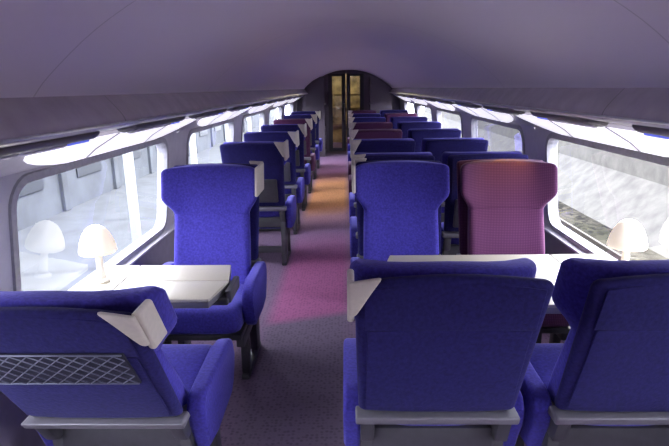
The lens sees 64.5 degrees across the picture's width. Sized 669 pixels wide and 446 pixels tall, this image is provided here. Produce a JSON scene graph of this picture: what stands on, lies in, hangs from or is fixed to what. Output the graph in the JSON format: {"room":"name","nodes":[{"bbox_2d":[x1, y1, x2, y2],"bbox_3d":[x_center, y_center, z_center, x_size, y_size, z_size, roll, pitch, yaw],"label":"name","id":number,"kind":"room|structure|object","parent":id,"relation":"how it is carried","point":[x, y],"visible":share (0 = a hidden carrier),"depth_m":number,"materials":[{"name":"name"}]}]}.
{"room":"train carriage","nodes":[
{"label":"train carriage","id":0,"kind":"room"},
{"bbox_2d":[0,100,297,290],"bbox_3d":[-1.146,-0.704,5.373,0.124,0.690,16.290,0,14,1],"label":"wall","id":1,"kind":"structure","parent":0,"point":[177,142],"depth_m":1.98,"materials":[{"name":"grey plastic"}]},
{"bbox_2d":[0,229,174,445],"bbox_3d":[-1.125,-0.102,5.624,0.035,0.600,16.100,0,14,1],"label":"baseboard","id":2,"kind":"structure","parent":1,"relation":"attached to","point":[12,433],"depth_m":2.08,"materials":[{"name":"grey plastic"}]},
{"bbox_2d":[8,137,168,290],"bbox_3d":[-1.192,-0.057,2.809,0.122,0.655,1.760,0,14,1],"label":"window","id":3,"kind":"structure","parent":1,"relation":"in","point":[161,143],"depth_m":2.64,"materials":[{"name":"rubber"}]},
{"bbox_2d":[23,118,195,164],"bbox_3d":[-1.040,-0.440,2.739,0.174,0.119,2.120,0,14,1],"label":"light","id":4,"kind":"object","parent":1,"relation":"attached to","point":[107,143],"visible":0.8,"depth_m":2.37,"materials":[{"name":"white plastic"}]},
{"bbox_2d":[122,223,174,265],"bbox_3d":[-1.127,-0.407,5.546,0.040,0.030,16.100,0,14,1],"label":"trim","id":5,"kind":"structure","parent":1,"relation":"attached to","point":[171,228],"depth_m":3.34,"materials":[{"name":"silver metal"}]},
{"bbox_2d":[0,97,300,176],"bbox_3d":[-1.000,-1.118,5.362,0.175,0.115,16.100,0,14,1],"label":"trim","id":6,"kind":"structure","parent":1,"relation":"attached to","point":[15,165],"depth_m":1.90,"materials":[{"name":"grey plastic"}]},
{"bbox_2d":[186,118,234,164],"bbox_3d":[-1.145,-0.601,4.940,0.122,0.655,1.760,0,14,1],"label":"window","id":7,"kind":"structure","parent":1,"relation":"in","point":[231,126],"depth_m":4.82,"materials":[{"name":"plastic"}]},
{"bbox_2d":[197,107,251,125],"bbox_3d":[-0.994,-0.984,4.870,0.174,0.119,2.120,0,14,1],"label":"light","id":8,"kind":"object","parent":1,"relation":"attached to","point":[226,115],"visible":0.77,"depth_m":4.66,"materials":[{"name":"white plastic"}]},
{"bbox_2d":[241,110,264,141],"bbox_3d":[-1.099,-1.145,7.071,0.122,0.655,1.760,0,14,1],"label":"window","id":9,"kind":"structure","parent":1,"relation":"in","point":[262,113],"depth_m":7.29,"materials":[{"name":"plastic"}]},
{"bbox_2d":[249,103,274,113],"bbox_3d":[-0.948,-1.527,7.001,0.174,0.119,2.120,0,14,1],"label":"light","id":10,"kind":"object","parent":1,"relation":"attached to","point":[259,108],"visible":0.74,"depth_m":6.87,"materials":[{"name":"white plastic"}]},
{"bbox_2d":[268,105,281,124],"bbox_3d":[-1.053,-1.689,9.202,0.122,0.655,1.760,0,14,1],"label":"window","id":11,"kind":"structure","parent":1,"relation":"in","point":[280,106],"depth_m":9.83,"materials":[{"name":"plastic"}]},
{"bbox_2d":[273,100,288,106],"bbox_3d":[-0.901,-2.071,9.132,0.174,0.119,2.120,0,14,1],"label":"light","id":12,"kind":"object","parent":1,"relation":"attached to","point":[285,101],"visible":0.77,"depth_m":8.99,"materials":[{"name":"white plastic"}]},
{"bbox_2d":[284,102,292,114],"bbox_3d":[-1.007,-2.233,11.334,0.122,0.655,1.760,0,14,1],"label":"window","id":13,"kind":"structure","parent":1,"relation":"in","point":[291,103],"depth_m":12.04,"materials":[{"name":"plastic"}]},
{"bbox_2d":[0,0,668,97],"bbox_3d":[0.172,-1.544,5.228,2.040,0.435,16.100,0,14,1],"label":"ceiling","id":14,"kind":"structure","parent":0,"point":[49,48],"depth_m":2.33,"materials":[{"name":"grey plastic"}]},
{"bbox_2d":[100,93,256,132],"bbox_3d":[-0.829,-1.365,5.781,0.146,0.155,14.048,0,14,1],"label":"trim","id":15,"kind":"structure","parent":14,"relation":"attached to","point":[185,93],"depth_m":2.12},
{"bbox_2d":[433,88,624,122],"bbox_3d":[1.200,-1.382,5.732,0.146,0.155,14.048,0,14,1],"label":"trim","id":16,"kind":"structure","parent":14,"relation":"attached to","point":[455,88],"depth_m":2.08,"materials":[{"name":"grey metal"}]},
{"bbox_2d":[332,74,359,141],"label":"window","id":17,"kind":"structure","parent":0,"point":[336,80],"depth_m":15.48,"materials":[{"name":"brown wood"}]},
{"bbox_2d":[297,70,400,151],"bbox_3d":[0.351,-2.864,13.239,2.800,2.150,0.080,0,14,1],"label":"wall","id":18,"kind":"structure","parent":0,"point":[395,100],"depth_m":13.13,"materials":[{"name":"grey plastic"}]},
{"bbox_2d":[0,131,99,160],"bbox_3d":[-0.919,-0.230,1.613,0.098,0.045,0.780,0,14,1],"label":"console","id":19,"kind":"object","parent":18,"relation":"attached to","point":[7,153],"visible":1,"depth_m":1.60,"materials":[{"name":"grey plastic"}]},
{"bbox_2d":[117,116,185,133],"bbox_3d":[-0.896,-0.497,2.659,0.098,0.045,0.780,0,14,1],"label":"console","id":20,"kind":"object","parent":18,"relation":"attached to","point":[161,123],"visible":1,"depth_m":2.48,"materials":[{"name":"grey plastic"}]},
{"bbox_2d":[0,94,303,143],"bbox_3d":[-0.765,-1.222,5.330,0.010,0.010,16.100,0,14,1],"label":"trim","id":21,"kind":"structure","parent":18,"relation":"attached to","point":[3,141],"depth_m":1.88,"materials":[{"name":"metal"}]},
{"bbox_2d":[0,89,307,147],"bbox_3d":[-0.841,-1.250,5.325,0.146,0.155,16.100,0,14,1],"label":"luggage rack","id":22,"kind":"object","parent":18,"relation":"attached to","point":[23,116],"depth_m":1.97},
{"bbox_2d":[188,109,226,119],"bbox_3d":[-0.874,-0.764,3.705,0.098,0.045,0.780,0,14,1],"label":"console","id":23,"kind":"object","parent":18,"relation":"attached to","point":[217,112],"visible":0.98,"depth_m":3.50,"materials":[{"name":"grey plastic"}]},
{"bbox_2d":[227,105,250,111],"bbox_3d":[-0.851,-1.031,4.752,0.098,0.045,0.780,0,14,1],"label":"console","id":24,"kind":"object","parent":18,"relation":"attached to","point":[245,106],"visible":0.98,"depth_m":4.53,"materials":[{"name":"grey plastic"}]},
{"bbox_2d":[251,102,267,106],"bbox_3d":[-0.828,-1.298,5.798,0.098,0.045,0.780,0,14,1],"label":"console","id":25,"kind":"object","parent":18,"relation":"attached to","point":[262,103],"visible":0.98,"depth_m":5.58,"materials":[{"name":"grey plastic"}]},
{"bbox_2d":[328,73,363,150],"bbox_3d":[0.292,-2.747,13.248,0.880,1.900,0.082,0,14,1],"label":"door","id":26,"kind":"structure","parent":18,"relation":"in","point":[345,82],"depth_m":13.19,"materials":[{"name":"grey plastic"}]},
{"bbox_2d":[423,98,436,101],"bbox_3d":[1.224,-1.581,6.796,0.098,0.045,0.780,0,14,1],"label":"console","id":27,"kind":"object","parent":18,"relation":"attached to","point":[426,99],"visible":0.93,"depth_m":6.53,"materials":[{"name":"grey plastic"}]},
{"bbox_2d":[436,99,454,104],"bbox_3d":[1.201,-1.314,5.750,0.098,0.045,0.780,0,14,1],"label":"console","id":28,"kind":"object","parent":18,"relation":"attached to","point":[437,100],"visible":0.94,"depth_m":5.53,"materials":[{"name":"grey plastic"}]},
{"bbox_2d":[454,102,481,108],"bbox_3d":[1.178,-1.047,4.703,0.098,0.045,0.780,0,14,1],"label":"console","id":29,"kind":"object","parent":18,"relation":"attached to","point":[468,105],"visible":0.98,"depth_m":4.50,"materials":[{"name":"grey plastic"}]},
{"bbox_2d":[483,105,524,114],"bbox_3d":[1.156,-0.780,3.657,0.098,0.045,0.780,0,14,1],"label":"console","id":30,"kind":"object","parent":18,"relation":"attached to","point":[489,108],"visible":0.99,"depth_m":3.48,"materials":[{"name":"grey plastic"}]},
{"bbox_2d":[390,88,668,128],"bbox_3d":[1.192,-1.266,5.277,0.146,0.155,16.100,0,14,1],"label":"luggage rack","id":31,"kind":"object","parent":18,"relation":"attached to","point":[637,103],"depth_m":2.38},
{"bbox_2d":[390,92,668,124],"bbox_3d":[1.117,-1.237,5.286,0.010,0.010,16.100,0,14,1],"label":"trim","id":32,"kind":"structure","parent":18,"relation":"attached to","point":[549,110],"depth_m":2.30,"materials":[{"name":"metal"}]},
{"bbox_2d":[531,112,608,127],"bbox_3d":[1.133,-0.513,2.611,0.098,0.045,0.780,0,14,1],"label":"console","id":33,"kind":"object","parent":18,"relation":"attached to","point":[551,117],"visible":0.99,"depth_m":2.44,"materials":[{"name":"grey plastic"}]},
{"bbox_2d":[632,125,668,138],"bbox_3d":[1.110,-0.246,1.565,0.098,0.045,0.780,0,14,1],"label":"console","id":34,"kind":"object","parent":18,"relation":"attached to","point":[662,133],"visible":0.99,"depth_m":1.79,"materials":[{"name":"grey plastic"}]},
{"bbox_2d":[172,142,563,445],"bbox_3d":[0.228,-0.164,7.128,2.680,0.060,19.100,0,14,1],"label":"floor","id":35,"kind":"structure","parent":0,"point":[292,395],"depth_m":3.46,"materials":[{"name":"purple carpet"}]},
{"bbox_2d":[0,285,233,445],"bbox_3d":[-0.741,0.607,1.871,0.606,1.069,1.005,0,14,1],"label":"seat","id":36,"kind":"object","parent":35,"relation":"on","point":[86,368],"visible":1,"depth_m":1.51,"materials":[{"name":"blue fabric"}]},
{"bbox_2d":[161,344,212,393],"bbox_3d":[-0.735,0.666,2.127,0.480,0.159,0.540,0,14,1],"label":"seat cushion","id":37,"kind":"object","parent":36,"relation":"on","point":[187,360],"depth_m":2.21,"materials":[{"name":"blue fabric"}]},
{"bbox_2d":[69,265,239,307],"bbox_3d":[-0.815,0.617,2.544,0.720,0.720,0.450,0,14,1],"label":"folding table","id":38,"kind":"object","parent":35,"relation":"on","point":[186,286],"visible":0.61,"depth_m":2.44,"materials":[{"name":"white plastic"}]},
{"bbox_2d":[78,224,116,283],"bbox_3d":[-1.080,0.138,2.422,0.164,0.270,0.164,-2,14,2],"label":"table lamp","id":39,"kind":"object","parent":38,"relation":"on","point":[96,241],"visible":1,"depth_m":2.36,"materials":[{"name":"plastic"}]},
{"bbox_2d":[161,161,266,379],"bbox_3d":[-0.721,0.270,3.035,0.606,1.147,0.776,0,14,1],"label":"seat","id":40,"kind":"object","parent":35,"relation":"on","point":[215,206],"visible":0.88,"depth_m":3.11,"materials":[{"name":"blue fabric"}]},
{"bbox_2d":[170,283,244,333],"bbox_3d":[-0.722,0.453,2.960,0.480,0.159,0.540,0,14,1],"label":"seat cushion","id":41,"kind":"object","parent":40,"relation":"on","point":[230,318],"depth_m":2.70,"materials":[{"name":"blue fabric"}]},
{"bbox_2d":[220,140,295,265],"bbox_3d":[-0.685,-0.211,4.918,0.606,1.147,0.776,0,14,1],"label":"seat","id":42,"kind":"object","parent":35,"relation":"on","point":[275,214],"visible":0.7,"depth_m":4.58,"materials":[{"name":"blue fabric"}]},
{"bbox_2d":[259,179,277,202],"bbox_3d":[-0.694,-0.286,4.583,0.400,0.237,0.094,0,14,1],"label":"tray","id":43,"kind":"object","parent":42,"relation":"on","point":[269,194],"depth_m":4.58,"materials":[{"name":"grey plastic"}]},
{"bbox_2d":[259,202,285,228],"bbox_3d":[-0.681,-0.086,5.072,0.480,0.159,0.540,0,14,1],"label":"seat cushion","id":44,"kind":"object","parent":42,"relation":"on","point":[275,214],"depth_m":4.78,"materials":[{"name":"blue fabric"}]},
{"bbox_2d":[243,130,304,233],"bbox_3d":[-0.663,-0.475,5.954,0.606,1.147,0.776,0,14,1],"label":"seat","id":45,"kind":"object","parent":35,"relation":"on","point":[292,187],"visible":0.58,"depth_m":5.61,"materials":[{"name":"blue fabric"}]},
{"bbox_2d":[284,162,290,180],"bbox_3d":[-0.671,-0.551,5.620,0.400,0.237,0.094,0,14,1],"label":"tray","id":46,"kind":"object","parent":45,"relation":"on","point":[287,167],"depth_m":5.61,"materials":[{"name":"grey plastic"}]},
{"bbox_2d":[261,123,310,210],"bbox_3d":[-0.639,-0.760,7.069,0.606,1.147,0.776,0,14,1],"label":"seat","id":47,"kind":"object","parent":35,"relation":"on","point":[301,170],"visible":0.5,"depth_m":6.71,"materials":[{"name":"fabric"}]},
{"bbox_2d":[295,150,299,165],"bbox_3d":[-0.647,-0.835,6.734,0.400,0.237,0.094,0,14,1],"label":"tray","id":48,"kind":"object","parent":47,"relation":"on","point":[297,153],"depth_m":6.73,"materials":[{"name":"grey plastic"}]},
{"bbox_2d":[273,118,315,193],"bbox_3d":[-0.614,-1.056,8.231,0.606,1.147,0.776,0,14,1],"label":"seat","id":49,"kind":"object","parent":35,"relation":"on","point":[311,159],"visible":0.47,"depth_m":7.88,"materials":[{"name":"blue fabric"}]},
{"bbox_2d":[284,114,319,178],"bbox_3d":[-0.586,-1.378,9.490,0.606,1.147,0.776,0,14,1],"label":"seat","id":50,"kind":"object","parent":35,"relation":"on","point":[316,150],"visible":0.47,"depth_m":9.14,"materials":[{"name":"fabric"}]},
{"bbox_2d":[291,111,322,168],"bbox_3d":[-0.559,-1.699,10.750,0.606,1.147,0.776,0,14,1],"label":"seat","id":51,"kind":"object","parent":35,"relation":"on","point":[318,141],"visible":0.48,"depth_m":10.40,"materials":[{"name":"blue fabric"}]},
{"bbox_2d":[303,76,326,156],"bbox_3d":[-0.469,-2.570,12.758,0.500,1.840,0.910,0,14,1],"label":"wall","id":52,"kind":"structure","parent":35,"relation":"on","point":[315,100],"depth_m":12.24,"materials":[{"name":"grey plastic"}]},
{"bbox_2d":[347,110,376,146],"bbox_3d":[0.568,-1.733,10.820,0.606,1.147,0.776,0,14,1],"label":"seat","id":53,"kind":"object","parent":35,"relation":"on","point":[350,111],"visible":0.18,"depth_m":10.33,"materials":[{"name":"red fabric"}]},
{"bbox_2d":[348,113,380,150],"bbox_3d":[0.540,-1.411,9.560,0.606,1.147,0.776,0,14,1],"label":"seat","id":54,"kind":"object","parent":35,"relation":"on","point":[353,114],"visible":0.19,"depth_m":9.07,"materials":[{"name":"blue fabric"}]},
{"bbox_2d":[348,117,385,160],"bbox_3d":[0.515,-1.115,8.398,0.606,1.147,0.776,0,14,1],"label":"seat","id":55,"kind":"object","parent":35,"relation":"on","point":[352,119],"visible":0.23,"depth_m":7.91,"materials":[{"name":"blue fabric"}]},
{"bbox_2d":[348,122,392,180],"bbox_3d":[0.490,-0.818,7.236,0.606,1.147,0.776,0,14,1],"label":"seat","id":56,"kind":"object","parent":35,"relation":"on","point":[356,125],"visible":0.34,"depth_m":6.75,"materials":[{"name":"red fabric"}]},
{"bbox_2d":[349,128,401,192],"bbox_3d":[0.465,-0.521,6.073,0.606,1.147,0.776,0,14,1],"label":"seat","id":57,"kind":"object","parent":35,"relation":"on","point":[363,133],"visible":0.24,"depth_m":5.59,"materials":[{"name":"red fabric"}]},
{"bbox_2d":[369,75,391,113],"bbox_3d":[1.091,-2.582,12.722,0.500,1.840,0.910,0,14,1],"label":"tall cabinet","id":58,"kind":"object","parent":35,"relation":"on","point":[380,97],"visible":0.34,"depth_m":12.17,"materials":[{"name":"grey plastic"}]},
{"bbox_2d":[349,138,415,222],"bbox_3d":[0.442,-0.249,5.008,0.606,1.147,0.776,0,14,1],"label":"seat","id":59,"kind":"object","parent":35,"relation":"on","point":[408,144],"visible":0.32,"depth_m":4.53,"materials":[{"name":"blue fabric"}]},
{"bbox_2d":[350,151,434,257],"bbox_3d":[0.420,0.003,4.019,0.606,1.147,0.776,0,14,1],"label":"seat","id":60,"kind":"object","parent":35,"relation":"on","point":[396,155],"visible":0.21,"depth_m":3.59,"materials":[{"name":"blue fabric"}]},
{"bbox_2d":[380,110,407,116],"bbox_3d":[1.188,-1.736,10.812,0.606,1.140,0.763,0,14,1],"label":"seat","id":61,"kind":"object","parent":35,"relation":"on","point":[382,112],"visible":0.11,"depth_m":10.32,"materials":[{"name":"blue fabric"}]},
{"bbox_2d":[350,158,449,318],"bbox_3d":[0.397,0.244,3.076,0.606,1.147,0.776,0,14,1],"label":"seat","id":62,"kind":"object","parent":35,"relation":"on","point":[399,202],"visible":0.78,"depth_m":3.16,"materials":[{"name":"blue fabric"}]},
{"bbox_2d":[384,113,416,121],"bbox_3d":[1.160,-1.414,9.553,0.606,1.140,0.763,0,14,1],"label":"seat","id":63,"kind":"object","parent":35,"relation":"on","point":[387,116],"visible":0.09,"depth_m":9.06,"materials":[{"name":"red fabric"}]},
{"bbox_2d":[390,117,426,128],"bbox_3d":[1.135,-1.117,8.391,0.606,1.140,0.763,0,14,1],"label":"seat","id":64,"kind":"object","parent":35,"relation":"on","point":[394,120],"visible":0.17,"depth_m":7.90,"materials":[{"name":"blue fabric"}]},
{"bbox_2d":[397,121,440,138],"bbox_3d":[1.110,-0.821,7.228,0.606,1.140,0.763,0,14,1],"label":"seat","id":65,"kind":"object","parent":35,"relation":"on","point":[404,126],"visible":0.17,"depth_m":6.74,"materials":[{"name":"blue fabric"}]},
{"bbox_2d":[407,128,460,151],"bbox_3d":[1.085,-0.524,6.066,0.606,1.140,0.763,0,14,1],"label":"seat","id":66,"kind":"object","parent":35,"relation":"on","point":[417,135],"visible":0.16,"depth_m":5.58,"materials":[{"name":"blue fabric"}]},
{"bbox_2d":[343,258,553,445],"bbox_3d":[0.335,0.568,1.917,0.606,1.094,0.853,0,14,1],"label":"seat","id":67,"kind":"object","parent":35,"relation":"on","point":[440,353],"visible":1,"depth_m":1.53,"materials":[{"name":"blue fabric"}]},
{"bbox_2d":[421,138,488,222],"bbox_3d":[1.062,-0.252,5.000,0.606,1.140,0.763,0,14,1],"label":"seat","id":68,"kind":"object","parent":35,"relation":"on","point":[436,146],"visible":0.27,"depth_m":4.52,"materials":[{"name":"blue fabric"}]},
{"bbox_2d":[440,151,527,254],"bbox_3d":[1.040,0.000,4.012,0.606,1.140,0.763,0,14,1],"label":"seat","id":69,"kind":"object","parent":35,"relation":"on","point":[449,227],"visible":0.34,"depth_m":3.65,"materials":[{"name":"blue fabric"}]},
{"bbox_2d":[453,199,458,226],"bbox_3d":[1.032,-0.077,3.670,0.400,0.237,0.094,0,14,1],"label":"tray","id":70,"kind":"object","parent":69,"relation":"on","point":[455,201],"depth_m":3.68,"materials":[{"name":"grey plastic"}]},
{"bbox_2d":[388,254,614,313],"bbox_3d":[0.800,0.595,2.540,1.230,0.720,0.660,0,14,1],"label":"folding table","id":71,"kind":"object","parent":35,"relation":"on","point":[547,265],"visible":0.15,"depth_m":2.70,"materials":[{"name":"white plastic"}]},
{"bbox_2d":[607,219,647,259],"bbox_3d":[1.320,0.113,2.395,0.164,0.270,0.164,0,14,1],"label":"table lamp","id":72,"kind":"object","parent":71,"relation":"on","point":[628,236],"visible":0.7,"depth_m":2.33,"materials":[{"name":"plastic"}]},
{"bbox_2d":[456,159,569,342],"bbox_3d":[1.020,0.244,3.056,0.606,1.140,0.763,0,14,1],"label":"seat","id":73,"kind":"object","parent":35,"relation":"on","point":[502,202],"visible":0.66,"depth_m":3.15,"materials":[{"name":"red fabric"}]},
{"bbox_2d":[541,314,569,326],"bbox_3d":[1.019,0.422,2.986,0.480,0.159,0.540,0,14,1],"label":"seat cushion","id":74,"kind":"object","parent":73,"relation":"on","point":[550,320],"depth_m":2.73,"materials":[{"name":"purple fabric"}]},
{"bbox_2d":[515,257,668,445],"bbox_3d":[0.972,0.561,1.909,0.606,1.094,0.837,0,14,1],"label":"seat","id":75,"kind":"object","parent":35,"relation":"on","point":[607,384],"visible":0.93,"depth_m":1.59,"materials":[{"name":"blue fabric"}]},
{"bbox_2d":[530,343,563,387],"bbox_3d":[0.977,0.652,2.086,0.480,0.159,0.540,0,14,1],"label":"seat cushion","id":76,"kind":"object","parent":75,"relation":"on","point":[544,357],"depth_m":2.17,"materials":[{"name":"blue fabric"}]},
{"bbox_2d":[400,99,560,227],"bbox_3d":[1.508,-0.725,5.310,0.124,0.690,16.290,0,14,1],"label":"wall","id":77,"kind":"structure","parent":0,"point":[535,139],"depth_m":3.85,"materials":[{"name":"grey plastic"}]},
{"bbox_2d":[398,96,410,101],"bbox_3d":[1.466,-2.634,11.209,0.174,0.119,2.120,0,14,1],"label":"light","id":78,"kind":"object","parent":77,"relation":"attached to","point":[403,98],"visible":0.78,"depth_m":11.11,"materials":[{"name":"white plastic"}]},
{"bbox_2d":[404,101,414,112],"bbox_3d":[1.627,-2.253,11.271,0.122,0.655,1.760,0,14,1],"label":"window","id":79,"kind":"structure","parent":77,"relation":"in","point":[405,102],"depth_m":11.96,"materials":[{"name":"plastic"}]},
{"bbox_2d":[409,98,426,104],"bbox_3d":[1.420,-2.090,9.077,0.174,0.119,2.120,0,14,1],"label":"light","id":80,"kind":"object","parent":77,"relation":"attached to","point":[413,99],"visible":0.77,"depth_m":9.00,"materials":[{"name":"white plastic"}]},
{"bbox_2d":[417,103,432,121],"bbox_3d":[1.581,-1.710,9.140,0.122,0.655,1.760,0,14,1],"label":"window","id":81,"kind":"structure","parent":77,"relation":"in","point":[418,105],"depth_m":9.82,"materials":[{"name":"plastic"}]},
{"bbox_2d":[424,100,454,110],"bbox_3d":[1.374,-1.546,6.946,0.174,0.119,2.120,0,14,1],"label":"light","id":82,"kind":"object","parent":77,"relation":"attached to","point":[437,104],"visible":0.78,"depth_m":6.79,"materials":[{"name":"white plastic"}]},
{"bbox_2d":[436,108,462,137],"bbox_3d":[1.534,-1.166,7.009,0.122,0.655,1.760,0,14,1],"label":"window","id":83,"kind":"structure","parent":77,"relation":"in","point":[438,111],"depth_m":7.04,"materials":[{"name":"plastic"}]},
{"bbox_2d":[452,104,512,122],"bbox_3d":[1.327,-1.002,4.815,0.174,0.119,2.120,0,14,1],"label":"light","id":84,"kind":"object","parent":77,"relation":"attached to","point":[480,112],"visible":0.81,"depth_m":4.59,"materials":[{"name":"white plastic"}]},
{"bbox_2d":[470,115,524,153],"bbox_3d":[1.488,-0.622,4.878,0.122,0.655,1.760,0,14,1],"label":"window","id":85,"kind":"structure","parent":77,"relation":"in","point":[501,136],"depth_m":4.70,"materials":[{"name":"glass"}]},
{"bbox_2d":[393,94,634,130],"bbox_3d":[1.355,-1.137,5.306,0.175,0.115,16.100,0,14,1],"label":"trim","id":86,"kind":"structure","parent":77,"relation":"attached to","point":[516,119],"depth_m":3.79,"materials":[{"name":"white plastic"}]},
{"bbox_2d":[544,230,576,342],"bbox_3d":[1.509,-0.123,5.562,0.035,0.600,16.100,0,14,1],"label":"baseboard","id":87,"kind":"structure","parent":77,"relation":"attached to","point":[552,245],"depth_m":3.57,"materials":[{"name":"grey plastic"}]},
{"bbox_2d":[544,223,586,253],"bbox_3d":[1.502,-0.428,5.484,0.040,0.030,16.100,0,14,1],"label":"trim","id":88,"kind":"structure","parent":77,"relation":"attached to","point":[548,229],"depth_m":3.35,"materials":[{"name":"silver metal"}]},
{"bbox_2d":[516,114,668,156],"bbox_3d":[1.281,-0.458,2.684,0.174,0.119,2.120,0,14,1],"label":"light","id":89,"kind":"object","parent":77,"relation":"attached to","point":[627,139],"visible":0.87,"depth_m":2.46,"materials":[{"name":"white plastic"}]},
{"bbox_2d":[545,132,668,259],"bbox_3d":[1.442,-0.078,2.746,0.122,0.655,1.760,0,14,1],"label":"window","id":90,"kind":"structure","parent":77,"relation":"in","point":[552,139],"depth_m":3.18,"materials":[{"name":"plastic"}]},
{"label":"outside","id":91,"kind":"structure","parent":0,"visible":0},
{"bbox_2d":[558,201,668,259],"bbox_3d":[21.368,-1.211,19.874,38.200,0.300,80.000,0,14,1],"label":"ground","id":92,"kind":"structure","parent":91,"point":[595,229],"depth_m":14.71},
{"bbox_2d":[421,107,668,258],"bbox_3d":[8.648,-2.806,19.742,1.800,3.199,80.000,0,14,1],"label":"embankment","id":93,"kind":"structure","parent":92,"relation":"on","point":[609,188],"depth_m":16.11,"materials":[{"name":"concrete"}]},
{"bbox_2d":[559,217,621,259],"bbox_3d":[6.569,-1.321,20.166,0.140,0.170,80.000,0,14,1],"label":"rail","id":94,"kind":"object","parent":92,"relation":"on","point":[616,255],"visible":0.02,"depth_m":13.15,"materials":[{"name":"metal"}]},
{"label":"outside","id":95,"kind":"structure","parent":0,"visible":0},
{"bbox_2d":[18,119,273,290],"bbox_3d":[-15.479,-1.500,20.598,28.100,0.300,80.000,0,14,1],"label":"snowy ground","id":96,"kind":"structure","parent":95,"point":[50,260],"depth_m":12.71,"materials":[{"name":"white snow"}]},
{"bbox_2d":[122,152,141,242],"bbox_3d":[-3.804,-1.173,9.770,0.350,4.100,0.350,0,14,1],"label":"post","id":97,"kind":"object","parent":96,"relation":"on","point":[128,162],"visible":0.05,"depth_m":9.88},
{"bbox_2d":[17,109,273,230],"bbox_3d":[-7.710,-3.596,19.895,0.500,3.900,80.000,0,14,1],"label":"station building","id":98,"kind":"structure","parent":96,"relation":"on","point":[39,200],"depth_m":16.16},
{"bbox_2d":[189,133,197,163],"bbox_3d":[-3.716,-2.212,13.839,0.350,4.100,0.350,0,14,1],"label":"post","id":99,"kind":"object","parent":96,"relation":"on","point":[192,144],"visible":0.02,"depth_m":13.86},
{"bbox_2d":[224,123,227,141],"bbox_3d":[-3.628,-3.250,17.908,0.350,4.100,0.350,0,14,1],"label":"post","id":100,"kind":"object","parent":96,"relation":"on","point":[225,125],"visible":0.02,"depth_m":17.87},
{"bbox_2d":[247,116,251,131],"bbox_3d":[-3.540,-4.288,21.976,0.350,4.100,0.350,0,14,1],"label":"post","id":101,"kind":"object","parent":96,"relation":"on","point":[249,126],"visible":0.04,"depth_m":21.95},
{"bbox_2d":[274,109,276,119],"bbox_3d":[-3.364,-6.365,30.113,0.350,4.100,0.350,0,14,1],"label":"post","id":102,"kind":"object","parent":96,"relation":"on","point":[275,110],"visible":0.05,"depth_m":30.09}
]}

